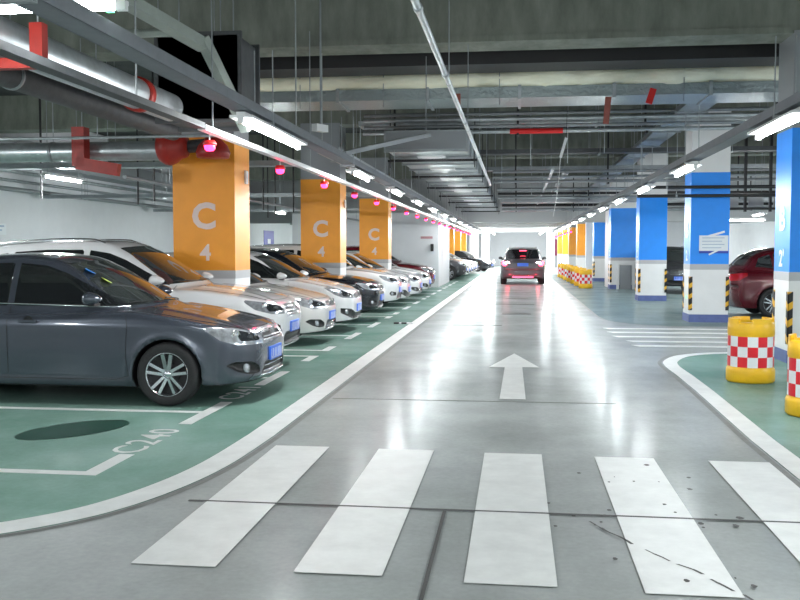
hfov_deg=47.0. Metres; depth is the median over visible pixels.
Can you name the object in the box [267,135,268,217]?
rod
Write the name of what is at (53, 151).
pipe
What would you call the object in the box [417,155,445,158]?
grille
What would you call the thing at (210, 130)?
lamp trunking
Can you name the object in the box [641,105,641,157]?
rod
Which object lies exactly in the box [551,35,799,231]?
cable tray
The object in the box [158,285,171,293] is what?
mirror
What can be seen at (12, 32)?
duct
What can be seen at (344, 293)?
headlight assembly
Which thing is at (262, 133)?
rod
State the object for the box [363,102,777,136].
pipes
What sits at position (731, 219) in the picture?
strip light
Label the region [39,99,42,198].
rod
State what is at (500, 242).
wall
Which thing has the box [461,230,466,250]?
pillar
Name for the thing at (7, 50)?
conduit
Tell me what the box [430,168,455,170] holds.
grille
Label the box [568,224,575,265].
pillar
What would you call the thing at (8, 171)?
pipe
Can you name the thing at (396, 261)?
car
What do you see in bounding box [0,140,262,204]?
duct
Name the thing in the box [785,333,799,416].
barrel
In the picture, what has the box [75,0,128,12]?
strip light
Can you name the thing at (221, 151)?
valve
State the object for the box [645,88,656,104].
bracket
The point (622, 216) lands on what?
pillar
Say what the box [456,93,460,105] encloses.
bracket
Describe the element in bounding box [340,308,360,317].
fog light
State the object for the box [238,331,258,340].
headlight assembly
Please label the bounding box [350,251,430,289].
sedan
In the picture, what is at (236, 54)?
duct
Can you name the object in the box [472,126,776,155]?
cable tray
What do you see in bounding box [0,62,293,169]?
cable tray
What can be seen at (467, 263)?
hatchback
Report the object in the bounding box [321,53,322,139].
rod
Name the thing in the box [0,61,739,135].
ceiling
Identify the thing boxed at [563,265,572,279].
barrel
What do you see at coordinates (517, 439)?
floor
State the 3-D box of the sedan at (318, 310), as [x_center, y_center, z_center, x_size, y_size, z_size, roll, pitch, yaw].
[-3.427,-0.065,15.676,4.656,1.520,2.064,0,3,7]
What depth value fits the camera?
11.71 m
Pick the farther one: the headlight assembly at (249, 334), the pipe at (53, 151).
the pipe at (53, 151)
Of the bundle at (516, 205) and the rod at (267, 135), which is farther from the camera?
the bundle at (516, 205)
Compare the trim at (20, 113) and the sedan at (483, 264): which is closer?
the trim at (20, 113)
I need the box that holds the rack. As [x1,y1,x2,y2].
[730,133,775,211]
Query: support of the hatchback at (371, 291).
on the floor
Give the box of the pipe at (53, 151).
[0,103,158,161]
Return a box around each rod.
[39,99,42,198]
[136,129,138,204]
[151,71,154,200]
[262,133,263,209]
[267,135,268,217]
[274,139,275,214]
[292,147,293,211]
[295,0,296,125]
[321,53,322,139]
[530,115,530,165]
[567,127,567,162]
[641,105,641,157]
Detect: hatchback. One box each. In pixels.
[250,248,383,322]
[250,251,361,321]
[346,254,410,303]
[449,253,475,270]
[449,257,471,276]
[729,247,773,317]
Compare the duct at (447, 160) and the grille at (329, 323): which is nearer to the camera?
the grille at (329, 323)
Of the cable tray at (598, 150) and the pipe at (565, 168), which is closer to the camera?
the cable tray at (598, 150)
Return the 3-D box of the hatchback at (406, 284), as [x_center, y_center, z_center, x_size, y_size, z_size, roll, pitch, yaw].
[-1.877,-0.644,26.098,4.370,1.546,1.970,0,3,7]
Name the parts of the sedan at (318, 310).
number plate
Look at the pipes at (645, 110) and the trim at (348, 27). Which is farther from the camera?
the pipes at (645, 110)
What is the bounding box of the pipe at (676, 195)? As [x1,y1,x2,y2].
[637,126,775,197]
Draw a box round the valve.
[187,0,229,158]
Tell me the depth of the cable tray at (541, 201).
33.64 m
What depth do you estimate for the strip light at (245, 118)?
8.54 m
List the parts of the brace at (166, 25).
cross arm, arm, arm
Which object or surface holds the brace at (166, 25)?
hanging from the ceiling
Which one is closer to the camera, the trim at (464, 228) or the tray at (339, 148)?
the tray at (339, 148)
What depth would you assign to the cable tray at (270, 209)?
33.02 m
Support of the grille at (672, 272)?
attached to the car at (675, 254)
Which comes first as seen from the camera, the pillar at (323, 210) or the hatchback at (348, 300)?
the hatchback at (348, 300)
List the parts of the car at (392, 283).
roof rail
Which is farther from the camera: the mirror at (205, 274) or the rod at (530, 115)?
the rod at (530, 115)
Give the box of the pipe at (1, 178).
[0,177,172,203]
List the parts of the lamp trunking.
globe, bay indicator lamp, hanger rod, bay indicator lamp, globe, hanger rod, bay indicator lamp, bay indicator lamp, hanger rod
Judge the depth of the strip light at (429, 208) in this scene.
25.54 m
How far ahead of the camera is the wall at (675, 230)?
45.11 m
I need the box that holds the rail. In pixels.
[0,0,233,140]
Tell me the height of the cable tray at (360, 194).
2.332 m
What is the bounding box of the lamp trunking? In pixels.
[198,0,475,233]
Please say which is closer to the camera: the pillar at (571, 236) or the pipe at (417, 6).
the pipe at (417, 6)
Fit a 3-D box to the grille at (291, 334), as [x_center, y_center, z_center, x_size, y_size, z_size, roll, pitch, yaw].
[-1.432,0.470,12.221,0.058,0.173,0.916,0,3,7]
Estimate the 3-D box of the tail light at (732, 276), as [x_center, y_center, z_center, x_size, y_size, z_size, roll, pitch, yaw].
[7.682,-0.522,21.061,0.219,0.193,0.492,-3,4,-43]
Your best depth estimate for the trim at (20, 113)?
22.05 m
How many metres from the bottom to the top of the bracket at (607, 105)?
0.426 m
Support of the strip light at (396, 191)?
attached to the cable tray at (70, 15)
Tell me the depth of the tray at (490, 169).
26.32 m
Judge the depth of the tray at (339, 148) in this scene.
22.70 m
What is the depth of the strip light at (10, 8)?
5.20 m
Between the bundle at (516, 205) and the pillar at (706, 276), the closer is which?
the pillar at (706, 276)
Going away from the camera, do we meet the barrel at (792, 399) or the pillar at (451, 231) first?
the barrel at (792, 399)
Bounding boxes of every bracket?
[0,15,47,70]
[71,38,121,175]
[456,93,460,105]
[603,97,610,123]
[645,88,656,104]
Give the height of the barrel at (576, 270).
0.768 m
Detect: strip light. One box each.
[0,4,30,13]
[39,101,85,183]
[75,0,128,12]
[229,112,307,149]
[272,173,286,214]
[345,168,374,181]
[385,187,404,196]
[410,199,424,205]
[427,207,438,212]
[597,206,608,211]
[612,197,627,204]
[634,183,655,193]
[669,161,702,177]
[730,124,765,220]
[747,107,799,140]
[750,156,766,216]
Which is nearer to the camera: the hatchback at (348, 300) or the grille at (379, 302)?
the hatchback at (348, 300)
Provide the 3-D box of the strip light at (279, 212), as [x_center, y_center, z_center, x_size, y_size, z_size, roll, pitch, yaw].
[-4.387,-4.361,33.534,0.200,2.430,1.510,0,3,7]
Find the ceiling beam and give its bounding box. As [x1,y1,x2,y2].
[260,43,778,77]
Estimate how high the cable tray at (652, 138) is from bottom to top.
1.212 m
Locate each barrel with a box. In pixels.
[560,264,569,277]
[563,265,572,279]
[566,266,576,281]
[570,267,581,283]
[574,268,586,285]
[578,269,592,287]
[726,316,774,383]
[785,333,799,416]
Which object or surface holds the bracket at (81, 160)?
attached to the pipe at (53, 151)
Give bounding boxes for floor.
[0,266,799,599]
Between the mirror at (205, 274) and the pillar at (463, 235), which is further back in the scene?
the pillar at (463, 235)
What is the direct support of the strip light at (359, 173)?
attached to the cable tray at (70, 15)
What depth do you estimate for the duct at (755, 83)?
14.99 m
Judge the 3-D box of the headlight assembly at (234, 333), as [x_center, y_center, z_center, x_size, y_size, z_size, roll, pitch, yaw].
[-1.627,0.353,9.131,0.016,0.112,0.112,2,4,36]
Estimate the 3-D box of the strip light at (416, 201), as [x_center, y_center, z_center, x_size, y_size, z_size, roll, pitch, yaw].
[0.428,-2.323,21.928,0.200,0.100,1.510,0,3,7]
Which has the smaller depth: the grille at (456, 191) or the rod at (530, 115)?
the rod at (530, 115)
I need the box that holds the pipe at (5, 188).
[0,185,172,208]
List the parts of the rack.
panel, rail, rail, panel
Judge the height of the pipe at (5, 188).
2.215 m
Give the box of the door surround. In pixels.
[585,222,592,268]
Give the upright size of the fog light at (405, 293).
0.219 m
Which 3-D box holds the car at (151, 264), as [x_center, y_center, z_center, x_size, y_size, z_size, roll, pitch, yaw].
[-3.734,0.017,12.489,4.737,1.703,2.064,0,3,7]
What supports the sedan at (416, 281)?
on the floor
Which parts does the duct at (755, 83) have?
hanger rod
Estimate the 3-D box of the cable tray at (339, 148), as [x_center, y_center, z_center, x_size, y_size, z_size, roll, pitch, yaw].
[0.482,-4.400,30.591,0.480,2.033,28.400,0,3,7]
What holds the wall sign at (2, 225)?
attached to the wall at (26, 216)
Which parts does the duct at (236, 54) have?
hanger rod, hanger rod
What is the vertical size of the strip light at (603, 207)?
0.100 m
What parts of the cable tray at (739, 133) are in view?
hanger rod, hanger rod, hanger rod, hanger rod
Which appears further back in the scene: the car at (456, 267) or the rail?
the car at (456, 267)
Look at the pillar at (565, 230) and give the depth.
67.12 m
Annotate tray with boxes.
[0,0,482,231]
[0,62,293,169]
[0,160,293,169]
[43,168,371,199]
[43,192,371,198]
[153,208,405,211]
[316,110,450,212]
[316,147,450,212]
[358,105,759,129]
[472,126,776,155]
[485,128,775,171]
[485,164,775,171]
[501,159,772,203]
[501,197,772,202]
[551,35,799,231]
[580,103,715,195]
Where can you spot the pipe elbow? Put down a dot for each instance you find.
(168, 152)
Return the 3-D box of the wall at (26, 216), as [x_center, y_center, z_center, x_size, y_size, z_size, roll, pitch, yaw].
[-8.264,-3.426,42.760,0.200,5.300,101.000,0,3,7]
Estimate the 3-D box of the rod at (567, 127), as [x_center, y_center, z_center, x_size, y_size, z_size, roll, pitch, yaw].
[3.386,-3.762,18.546,0.014,2.000,0.016,0,3,7]
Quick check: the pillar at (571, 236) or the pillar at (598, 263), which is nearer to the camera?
the pillar at (598, 263)
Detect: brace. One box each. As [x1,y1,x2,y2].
[127,0,251,132]
[342,56,430,154]
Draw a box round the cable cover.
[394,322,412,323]
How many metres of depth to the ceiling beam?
14.00 m
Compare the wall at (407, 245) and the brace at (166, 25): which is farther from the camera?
the wall at (407, 245)
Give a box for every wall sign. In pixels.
[0,223,5,234]
[264,230,273,244]
[421,236,432,238]
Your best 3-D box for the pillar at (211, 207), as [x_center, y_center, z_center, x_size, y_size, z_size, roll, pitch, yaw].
[-2.821,-1.455,13.881,0.978,4.500,0.760,0,3,7]
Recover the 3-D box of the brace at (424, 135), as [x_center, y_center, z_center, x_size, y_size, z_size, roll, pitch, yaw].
[-0.166,-2.814,13.168,0.100,1.649,2.019,2,4,36]
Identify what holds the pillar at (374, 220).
on the floor
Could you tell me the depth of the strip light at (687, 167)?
12.39 m
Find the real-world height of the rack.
2.800 m
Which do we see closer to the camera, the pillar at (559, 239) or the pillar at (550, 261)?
the pillar at (559, 239)
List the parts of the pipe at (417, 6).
hanger rod, hanger rod, hanger rod, hanger rod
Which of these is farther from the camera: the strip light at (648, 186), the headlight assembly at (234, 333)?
the strip light at (648, 186)
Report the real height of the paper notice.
0.527 m
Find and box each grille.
[260,326,281,339]
[260,355,282,375]
[281,300,299,315]
[284,327,299,344]
[324,299,334,306]
[324,318,335,328]
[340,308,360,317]
[377,300,383,307]
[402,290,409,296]
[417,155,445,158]
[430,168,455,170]
[440,178,462,179]
[448,184,467,186]
[454,190,471,192]
[667,280,682,284]
[670,270,683,274]
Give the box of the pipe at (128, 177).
[123,141,358,220]
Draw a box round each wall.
[0,132,291,251]
[292,213,448,286]
[467,232,556,265]
[605,210,683,286]
[729,222,774,263]
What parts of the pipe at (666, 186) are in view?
hanger rod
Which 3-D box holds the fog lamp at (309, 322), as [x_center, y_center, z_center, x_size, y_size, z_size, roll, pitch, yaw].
[-1.359,0.374,14.783,0.053,0.139,0.409,3,4,43]
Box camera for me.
[312,0,327,132]
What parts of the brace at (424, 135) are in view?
arm, hanger rod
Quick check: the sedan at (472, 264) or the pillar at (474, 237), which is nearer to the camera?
the sedan at (472, 264)
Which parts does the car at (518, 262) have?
number plate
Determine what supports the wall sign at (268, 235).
attached to the wall at (26, 216)
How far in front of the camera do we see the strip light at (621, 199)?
20.55 m
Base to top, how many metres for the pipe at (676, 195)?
1.858 m
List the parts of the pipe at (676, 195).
hanger rod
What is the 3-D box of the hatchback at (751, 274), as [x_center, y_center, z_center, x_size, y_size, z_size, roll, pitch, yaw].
[9.822,-0.443,21.542,4.370,1.639,1.970,0,3,7]
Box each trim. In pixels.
[0,0,799,61]
[0,95,775,133]
[108,131,776,161]
[249,156,776,180]
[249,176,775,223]
[290,222,740,224]
[455,224,567,227]
[461,228,554,229]
[467,230,557,231]
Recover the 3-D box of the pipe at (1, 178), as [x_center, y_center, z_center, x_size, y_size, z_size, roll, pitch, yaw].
[-9.442,-4.416,30.237,0.086,1.963,30.000,0,3,7]
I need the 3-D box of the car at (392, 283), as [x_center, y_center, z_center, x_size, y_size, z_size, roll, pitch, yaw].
[-2.317,-0.589,23.633,4.737,1.703,2.064,0,3,7]
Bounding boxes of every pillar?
[172,131,249,285]
[300,123,345,274]
[359,158,391,268]
[449,225,454,254]
[455,228,460,249]
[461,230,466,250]
[470,230,477,256]
[482,232,489,259]
[546,232,554,266]
[557,230,561,268]
[562,227,567,263]
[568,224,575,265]
[576,222,585,267]
[592,222,604,280]
[608,177,636,288]
[635,153,667,300]
[682,111,730,321]
[772,30,799,362]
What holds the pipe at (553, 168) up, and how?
hanging from the trim at (255, 173)
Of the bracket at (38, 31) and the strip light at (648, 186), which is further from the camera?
the strip light at (648, 186)
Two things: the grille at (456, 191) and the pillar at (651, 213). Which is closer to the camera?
the pillar at (651, 213)
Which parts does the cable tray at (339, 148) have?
hanger rod, hanger rod, hanger rod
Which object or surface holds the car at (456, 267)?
on the floor
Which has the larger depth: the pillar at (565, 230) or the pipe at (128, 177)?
the pillar at (565, 230)
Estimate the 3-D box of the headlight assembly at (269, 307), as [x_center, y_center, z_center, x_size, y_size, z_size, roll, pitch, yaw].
[-1.595,0.093,11.645,0.171,0.101,0.271,0,3,7]
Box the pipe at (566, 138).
[553,106,567,215]
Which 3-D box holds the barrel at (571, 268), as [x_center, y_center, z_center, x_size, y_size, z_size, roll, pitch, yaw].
[8.130,-1.146,42.515,0.558,0.768,0.558,-2,4,-39]
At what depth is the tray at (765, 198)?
33.62 m
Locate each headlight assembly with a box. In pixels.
[231,330,239,337]
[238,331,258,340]
[247,332,254,337]
[266,304,282,311]
[312,300,323,306]
[342,291,351,296]
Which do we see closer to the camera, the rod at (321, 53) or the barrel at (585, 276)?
the rod at (321, 53)
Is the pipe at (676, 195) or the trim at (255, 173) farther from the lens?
the trim at (255, 173)
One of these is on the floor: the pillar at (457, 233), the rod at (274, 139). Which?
the pillar at (457, 233)
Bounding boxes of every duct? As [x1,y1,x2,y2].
[0,16,182,120]
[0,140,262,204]
[154,0,259,131]
[260,66,778,111]
[384,108,499,211]
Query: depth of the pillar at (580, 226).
51.05 m
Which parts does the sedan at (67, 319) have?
door handle, number plate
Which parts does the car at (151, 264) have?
roof rail, roof rail, number plate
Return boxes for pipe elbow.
[155,138,189,165]
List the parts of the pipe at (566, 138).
tag plate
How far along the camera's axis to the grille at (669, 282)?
32.10 m
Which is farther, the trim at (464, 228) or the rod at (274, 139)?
the trim at (464, 228)
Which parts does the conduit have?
hanger rod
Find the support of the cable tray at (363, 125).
hanging from the ceiling
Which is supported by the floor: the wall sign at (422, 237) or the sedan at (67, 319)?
the sedan at (67, 319)
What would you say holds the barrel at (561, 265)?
on the floor
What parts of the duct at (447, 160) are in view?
plate, support arm, support arm, support arm, support arm, support arm, hanger rod, support arm, support arm, hanger rod, hanger rod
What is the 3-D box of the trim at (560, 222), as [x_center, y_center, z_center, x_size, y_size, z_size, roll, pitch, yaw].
[6.338,-4.572,53.712,26.000,0.300,0.500,0,3,7]
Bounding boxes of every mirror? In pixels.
[81,292,102,304]
[148,275,164,286]
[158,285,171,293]
[200,272,213,278]
[277,272,286,279]
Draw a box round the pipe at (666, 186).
[652,131,775,188]
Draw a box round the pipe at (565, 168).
[544,163,569,203]
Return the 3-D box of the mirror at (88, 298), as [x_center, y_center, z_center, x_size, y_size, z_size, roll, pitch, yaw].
[-3.028,-0.015,9.054,0.195,0.131,0.200,0,3,7]
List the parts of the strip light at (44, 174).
hanger rod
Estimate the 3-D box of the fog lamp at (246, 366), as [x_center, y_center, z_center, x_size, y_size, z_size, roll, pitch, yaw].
[-1.526,0.676,9.217,0.032,0.104,0.104,2,4,27]
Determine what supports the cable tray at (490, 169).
hanging from the ceiling
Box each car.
[0,238,300,345]
[250,244,401,312]
[346,246,434,283]
[449,259,467,279]
[499,247,546,283]
[666,246,683,289]
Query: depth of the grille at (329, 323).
15.27 m
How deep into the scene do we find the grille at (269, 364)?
9.68 m
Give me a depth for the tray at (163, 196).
25.45 m
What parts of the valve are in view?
hanger rod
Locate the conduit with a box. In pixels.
[0,0,204,128]
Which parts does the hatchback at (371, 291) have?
roof rail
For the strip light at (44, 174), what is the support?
hanging from the ceiling
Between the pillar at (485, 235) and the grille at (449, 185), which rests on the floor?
the pillar at (485, 235)
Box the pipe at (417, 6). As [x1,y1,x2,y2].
[411,0,490,185]
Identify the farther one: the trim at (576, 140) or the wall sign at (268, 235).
the wall sign at (268, 235)
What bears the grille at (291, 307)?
attached to the car at (151, 264)
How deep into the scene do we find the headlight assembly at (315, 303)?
14.83 m
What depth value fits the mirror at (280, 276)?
16.96 m
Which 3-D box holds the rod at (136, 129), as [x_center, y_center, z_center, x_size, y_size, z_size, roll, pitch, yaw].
[-5.777,-3.478,20.231,0.041,2.750,0.041,2,4,30]
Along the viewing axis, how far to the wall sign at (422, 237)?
38.44 m
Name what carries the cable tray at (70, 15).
hanging from the trim
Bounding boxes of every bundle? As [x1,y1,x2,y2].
[493,126,775,184]
[498,156,775,199]
[502,176,774,211]
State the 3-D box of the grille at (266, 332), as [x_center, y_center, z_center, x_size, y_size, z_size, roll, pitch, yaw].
[-1.372,0.351,9.804,0.081,0.084,0.701,0,3,7]
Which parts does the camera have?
stem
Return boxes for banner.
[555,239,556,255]
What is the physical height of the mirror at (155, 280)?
0.157 m
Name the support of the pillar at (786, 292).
on the floor
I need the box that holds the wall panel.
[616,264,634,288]
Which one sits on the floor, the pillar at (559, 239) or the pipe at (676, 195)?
the pillar at (559, 239)
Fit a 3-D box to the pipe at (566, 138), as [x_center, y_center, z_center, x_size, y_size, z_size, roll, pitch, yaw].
[2.870,-2.671,16.450,0.249,2.351,0.030,0,3,7]
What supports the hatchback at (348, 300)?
on the floor
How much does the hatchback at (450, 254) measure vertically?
1.546 m
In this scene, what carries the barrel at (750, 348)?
on the floor
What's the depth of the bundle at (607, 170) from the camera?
24.04 m
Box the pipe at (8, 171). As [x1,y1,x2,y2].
[0,170,162,193]
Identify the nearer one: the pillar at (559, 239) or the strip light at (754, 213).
the strip light at (754, 213)
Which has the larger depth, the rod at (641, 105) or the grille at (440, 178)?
the grille at (440, 178)
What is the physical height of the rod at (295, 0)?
2.470 m
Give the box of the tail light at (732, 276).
[729,273,747,280]
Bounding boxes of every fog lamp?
[243,363,249,371]
[306,319,324,326]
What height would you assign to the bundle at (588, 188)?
2.080 m
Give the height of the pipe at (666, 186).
1.678 m
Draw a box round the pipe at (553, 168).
[535,134,554,207]
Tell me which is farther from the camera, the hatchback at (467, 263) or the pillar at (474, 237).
the pillar at (474, 237)
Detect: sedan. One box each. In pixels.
[0,252,283,405]
[164,252,335,335]
[346,251,422,301]
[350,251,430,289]
[449,256,474,271]
[455,250,494,271]
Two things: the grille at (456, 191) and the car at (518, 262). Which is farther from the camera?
the car at (518, 262)
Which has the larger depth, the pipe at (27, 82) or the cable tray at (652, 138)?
the cable tray at (652, 138)
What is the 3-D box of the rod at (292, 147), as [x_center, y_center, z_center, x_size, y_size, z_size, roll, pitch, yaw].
[-2.830,-3.704,24.387,0.041,2.750,0.041,2,4,30]
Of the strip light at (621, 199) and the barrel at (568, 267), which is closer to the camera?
the strip light at (621, 199)
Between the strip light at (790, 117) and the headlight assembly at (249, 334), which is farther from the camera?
the headlight assembly at (249, 334)
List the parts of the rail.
hanger rod, rail, hanger rod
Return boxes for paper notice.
[699,231,728,254]
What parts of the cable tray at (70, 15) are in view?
hanger rod, hanger rod, hanger rod, hanger rod, hanger rod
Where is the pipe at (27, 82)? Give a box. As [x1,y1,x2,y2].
[0,14,181,140]
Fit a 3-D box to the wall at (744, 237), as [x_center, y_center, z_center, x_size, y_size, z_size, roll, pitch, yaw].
[17.728,-3.246,39.464,0.200,5.300,101.000,0,3,7]
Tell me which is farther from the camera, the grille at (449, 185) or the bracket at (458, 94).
the grille at (449, 185)
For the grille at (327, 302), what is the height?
0.084 m
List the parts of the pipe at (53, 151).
hanger rod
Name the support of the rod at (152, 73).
hanging from the ceiling
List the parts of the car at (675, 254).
number plate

